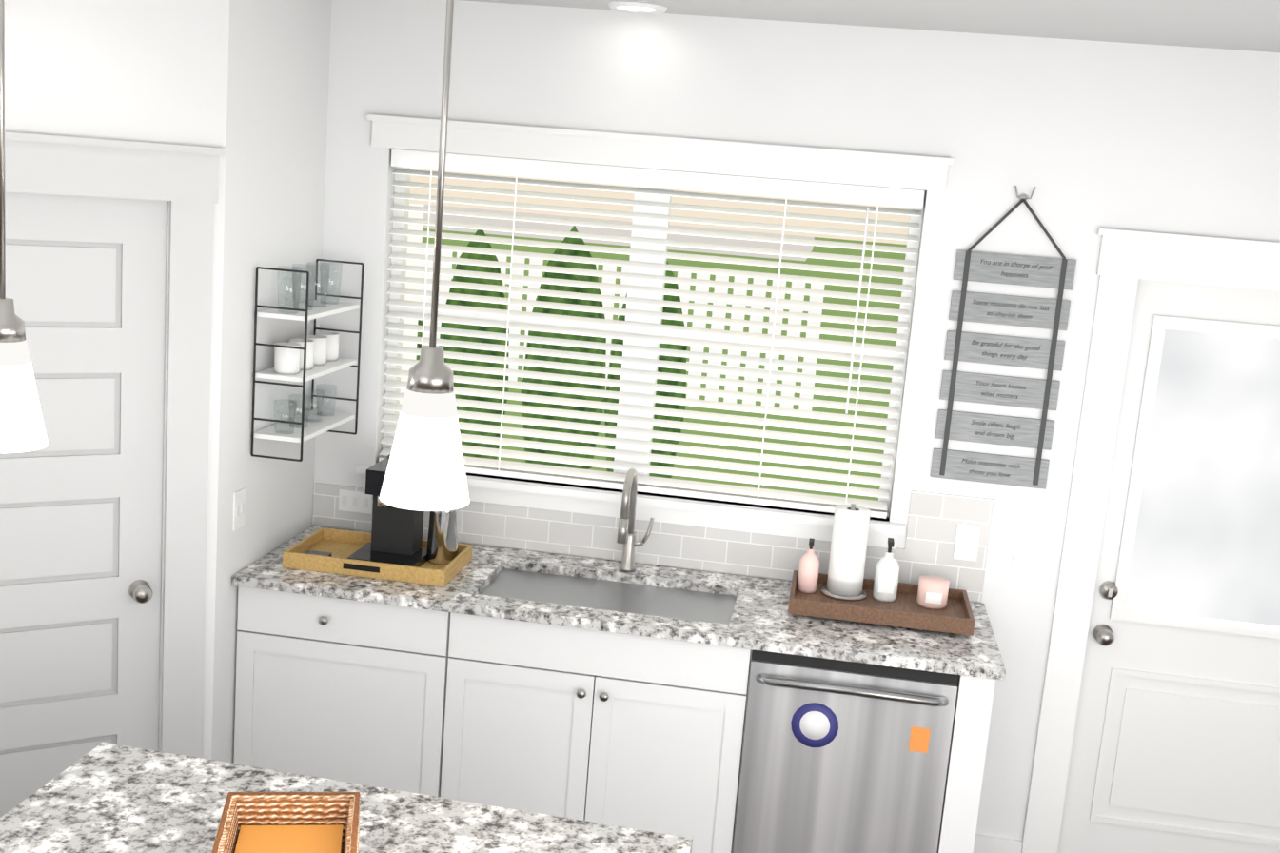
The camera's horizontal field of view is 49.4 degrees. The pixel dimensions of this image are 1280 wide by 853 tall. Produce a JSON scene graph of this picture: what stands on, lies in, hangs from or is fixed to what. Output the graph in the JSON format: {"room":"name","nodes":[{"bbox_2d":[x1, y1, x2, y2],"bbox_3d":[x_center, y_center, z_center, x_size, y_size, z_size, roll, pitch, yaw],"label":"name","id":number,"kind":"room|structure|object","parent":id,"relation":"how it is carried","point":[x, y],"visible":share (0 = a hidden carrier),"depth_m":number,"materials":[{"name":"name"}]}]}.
{"room":"kitchen","nodes":[
{"label":"kitchen","id":0,"kind":"room"},
{"bbox_2d":[4,0,331,763],"bbox_3d":[-1.893,-0.052,4.283,1.340,2.743,1.380,6,10,8],"label":"wall","id":1,"kind":"structure","parent":0,"point":[243,84],"depth_m":4.14,"materials":[{"name":"paint"}]},
{"bbox_2d":[0,192,166,817],"bbox_3d":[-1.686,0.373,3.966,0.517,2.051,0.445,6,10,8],"label":"pantry door","id":2,"kind":"structure","parent":1,"relation":"in","point":[80,534],"depth_m":3.96,"materials":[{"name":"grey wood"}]},
{"bbox_2d":[4,131,225,757],"bbox_3d":[-1.675,0.298,3.946,0.900,2.210,0.132,-2,12,-32],"label":"door frame","id":3,"kind":"structure","parent":1,"relation":"attached to","point":[184,180],"depth_m":3.99,"materials":[{"name":"white wood"}]},
{"bbox_2d":[232,487,245,531],"bbox_3d":[-1.239,0.256,4.298,0.009,0.120,0.075,6,10,8],"label":"light switch","id":4,"kind":"object","parent":1,"relation":"attached to","point":[239,497],"depth_m":4.29,"materials":[{"name":"white plastic"}]},
{"bbox_2d":[250,258,364,461],"bbox_3d":[-1.073,-0.230,4.514,0.170,0.592,0.497,6,10,8],"label":"wall shelf","id":5,"kind":"object","parent":1,"relation":"attached to","point":[305,358],"visible":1,"depth_m":4.43,"materials":[{"name":"grey metal"}]},
{"bbox_2d":[312,0,1279,840],"bbox_3d":[1.650,0.176,4.568,8.600,2.743,0.158,6,10,8],"label":"wall","id":6,"kind":"structure","parent":0,"point":[1087,139],"depth_m":4.51,"materials":[{"name":"paint"}]},
{"bbox_2d":[338,489,373,513],"bbox_3d":[-1.003,0.264,4.897,0.120,0.075,0.009,6,10,8],"label":"outlet","id":7,"kind":"object","parent":6,"relation":"attached to","point":[352,501],"depth_m":4.89,"materials":[{"name":"white plastic"}]},
{"bbox_2d":[355,114,954,548],"bbox_3d":[0.001,-0.326,4.700,1.930,1.285,0.170,6,10,8],"label":"window","id":8,"kind":"structure","parent":6,"relation":"in","point":[702,156],"depth_m":4.64,"materials":[{"name":"white wood"}]},
{"bbox_2d":[378,148,925,518],"bbox_3d":[-0.002,-0.317,4.688,1.774,1.085,0.066,6,10,8],"label":"window blind","id":9,"kind":"object","parent":8,"relation":"attached to","point":[877,196],"visible":0.83,"depth_m":4.68,"materials":[{"name":"white plastic"}]},
{"bbox_2d":[953,523,980,561],"bbox_3d":[1.082,0.384,4.603,0.075,0.120,0.009,6,10,8],"label":"outlet","id":10,"kind":"object","parent":6,"relation":"attached to","point":[967,538],"depth_m":4.60,"materials":[{"name":"white plastic"}]},
{"bbox_2d":[972,833,1023,852],"bbox_3d":[0.950,2.241,0.338,8.450,0.095,9.000,6,10,8],"label":"baseboard","id":11,"kind":"structure","parent":6,"relation":"attached to","point":[984,843],"depth_m":4.76,"materials":[{"name":"white wood"}]},
{"bbox_2d":[930,185,1076,489],"bbox_3d":[1.179,-0.287,4.474,0.370,0.961,0.023,6,10,8],"label":"hanging sign","id":12,"kind":"object","parent":6,"relation":"attached to","point":[966,305],"visible":1,"depth_m":4.49,"materials":[{"name":"grey wood"}]},
{"bbox_2d":[1021,228,1279,852],"bbox_3d":[1.957,0.491,4.563,1.190,2.175,0.182,6,10,8],"label":"door frame","id":13,"kind":"structure","parent":6,"relation":"attached to","point":[1128,260],"depth_m":4.49,"materials":[{"name":"white wood"}]},
{"bbox_2d":[1057,278,1279,852],"bbox_3d":[1.948,0.562,4.549,0.902,2.014,0.106,6,10,8],"label":"entry door","id":14,"kind":"structure","parent":6,"relation":"in","point":[1175,747],"depth_m":4.58,"materials":[{"name":"white wood"}]},
{"bbox_2d":[461,0,1279,52],"bbox_3d":[1.098,-0.447,-0.065,8.600,0.050,9.150,6,10,8],"label":"ceiling","id":15,"kind":"structure","parent":0,"point":[1247,25],"depth_m":3.96,"materials":[{"name":"paint"}]},
{"bbox_2d":[0,0,48,452],"bbox_3d":[-0.838,-0.438,1.822,0.132,0.942,0.132,6,10,8],"label":"pendant light","id":16,"kind":"object","parent":15,"relation":"hanging from","point":[22,427],"visible":1,"depth_m":1.86,"materials":[{"name":"white glass"}]},
{"bbox_2d":[379,0,469,511],"bbox_3d":[-0.243,-0.369,1.719,0.132,0.947,0.132,6,10,8],"label":"pendant light","id":17,"kind":"object","parent":15,"relation":"hanging from","point":[425,470],"visible":1,"depth_m":1.75,"materials":[{"name":"white glass"}]},
{"bbox_2d":[607,1,667,13],"bbox_3d":[-0.010,-1.304,4.330,0.187,0.012,0.187,2,11,-16],"label":"recessed light","id":18,"kind":"object","parent":15,"relation":"in","point":[636,7],"visible":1,"depth_m":4.24,"materials":[{"name":"white plastic"}]},
{"bbox_3d":[0.881,2.292,0.434,8.600,0.050,9.150,6,10,8],"label":"floor","id":19,"kind":"structure","parent":0,"visible":0},
{"bbox_2d":[233,586,423,792],"bbox_3d":[-0.878,0.905,4.676,0.746,0.882,0.626,6,10,8],"label":"base cabinet","id":20,"kind":"object","parent":19,"relation":"on","point":[326,687],"depth_m":4.36,"materials":[{"name":"white wood"}]},
{"bbox_2d":[0,742,692,852],"bbox_3d":[-0.660,1.316,2.424,1.320,0.915,1.284,6,10,8],"label":"kitchen island","id":21,"kind":"object","parent":19,"relation":"on","point":[106,797],"visible":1,"depth_m":2.79,"materials":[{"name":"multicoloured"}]},
{"bbox_2d":[211,791,360,852],"bbox_3d":[-0.634,0.782,2.496,0.252,0.107,0.348,3,10,-10],"label":"basket","id":22,"kind":"object","parent":21,"relation":"on","point":[289,821],"visible":1,"depth_m":2.62,"materials":[{"name":"wicker"}]},
{"bbox_2d":[415,609,752,852],"bbox_3d":[-0.143,0.981,4.578,0.990,0.882,0.626,6,10,8],"label":"base cabinet","id":23,"kind":"object","parent":19,"relation":"on","point":[644,733],"depth_m":4.25,"materials":[{"name":"white wood"}]},
{"bbox_2d":[232,525,1005,680],"bbox_3d":[-0.058,0.541,4.466,2.344,0.031,0.663,6,10,8],"label":"countertop","id":24,"kind":"structure","parent":23,"relation":"on","point":[724,609],"depth_m":4.30,"materials":[{"name":"stone"}]},
{"bbox_2d":[282,453,472,586],"bbox_3d":[-0.836,0.260,4.510,0.530,0.382,0.331,6,10,8],"label":"tray","id":25,"kind":"object","parent":24,"relation":"on","point":[393,545],"visible":0.73,"depth_m":4.52,"materials":[{"name":"yellow wood"}]},
{"bbox_2d":[616,467,654,571],"bbox_3d":[-0.017,0.321,4.577,0.104,0.366,0.224,6,10,8],"label":"faucet","id":26,"kind":"object","parent":24,"relation":"on","point":[626,535],"visible":1,"depth_m":4.64,"materials":[{"name":"grey metal"}]},
{"bbox_2d":[787,503,975,635],"bbox_3d":[0.774,0.432,4.410,0.565,0.328,0.330,6,10,8],"label":"soap tray","id":27,"kind":"object","parent":24,"relation":"on","point":[843,588],"visible":0.98,"depth_m":4.44,"materials":[{"name":"brown wood"}]},
{"bbox_2d":[732,649,958,852],"bbox_3d":[0.636,1.073,4.420,0.602,0.878,0.644,6,10,8],"label":"dishwasher","id":28,"kind":"object","parent":19,"relation":"on","point":[843,757],"visible":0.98,"depth_m":4.13,"materials":[{"name":"grey metal"}]},
{"bbox_2d":[936,674,995,852],"bbox_3d":[0.999,1.101,4.414,0.111,0.882,0.650,6,10,8],"label":"cabinet end panel","id":29,"kind":"object","parent":19,"relation":"on","point":[968,745],"visible":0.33,"depth_m":4.08,"materials":[{"name":"white wood"}]},
{"label":"outside","id":30,"kind":"structure","parent":0,"visible":0},
{"bbox_2d":[422,228,906,500],"bbox_3d":[-12.324,-6.057,41.004,90.000,0.020,68.840,6,10,8],"label":"ground","id":31,"kind":"structure","parent":30,"point":[792,271],"depth_m":18.80,"materials":[{"name":"green plant"}]},
{"bbox_2d":[415,225,687,477],"bbox_3d":[-0.674,-2.878,15.964,3.542,4.500,11.763,4,10,-3],"label":"trees","id":32,"kind":"object","parent":31,"relation":"on","point":[551,263],"visible":0.04,"depth_m":10.72,"materials":[{"name":"green plant"}]},
{"bbox_2d":[422,204,814,260],"bbox_3d":[-1.750,-8.988,49.597,17.000,4.300,11.000,6,10,8],"label":"house","id":33,"kind":"structure","parent":31,"relation":"on","point":[626,232],"depth_m":44.84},
{"bbox_2d":[419,248,824,411],"bbox_3d":[-4.046,-1.440,15.365,12.000,1.370,0.060,6,10,8],"label":"fence","id":34,"kind":"object","parent":31,"relation":"on","point":[704,288],"depth_m":14.69,"materials":[{"name":"white"}]},
{"bbox_2d":[398,149,920,414],"bbox_3d":[-1.197,-0.390,7.115,14.000,2.700,4.140,6,10,8],"label":"house","id":35,"kind":"structure","parent":31,"relation":"on","point":[674,211],"depth_m":8.70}
]}

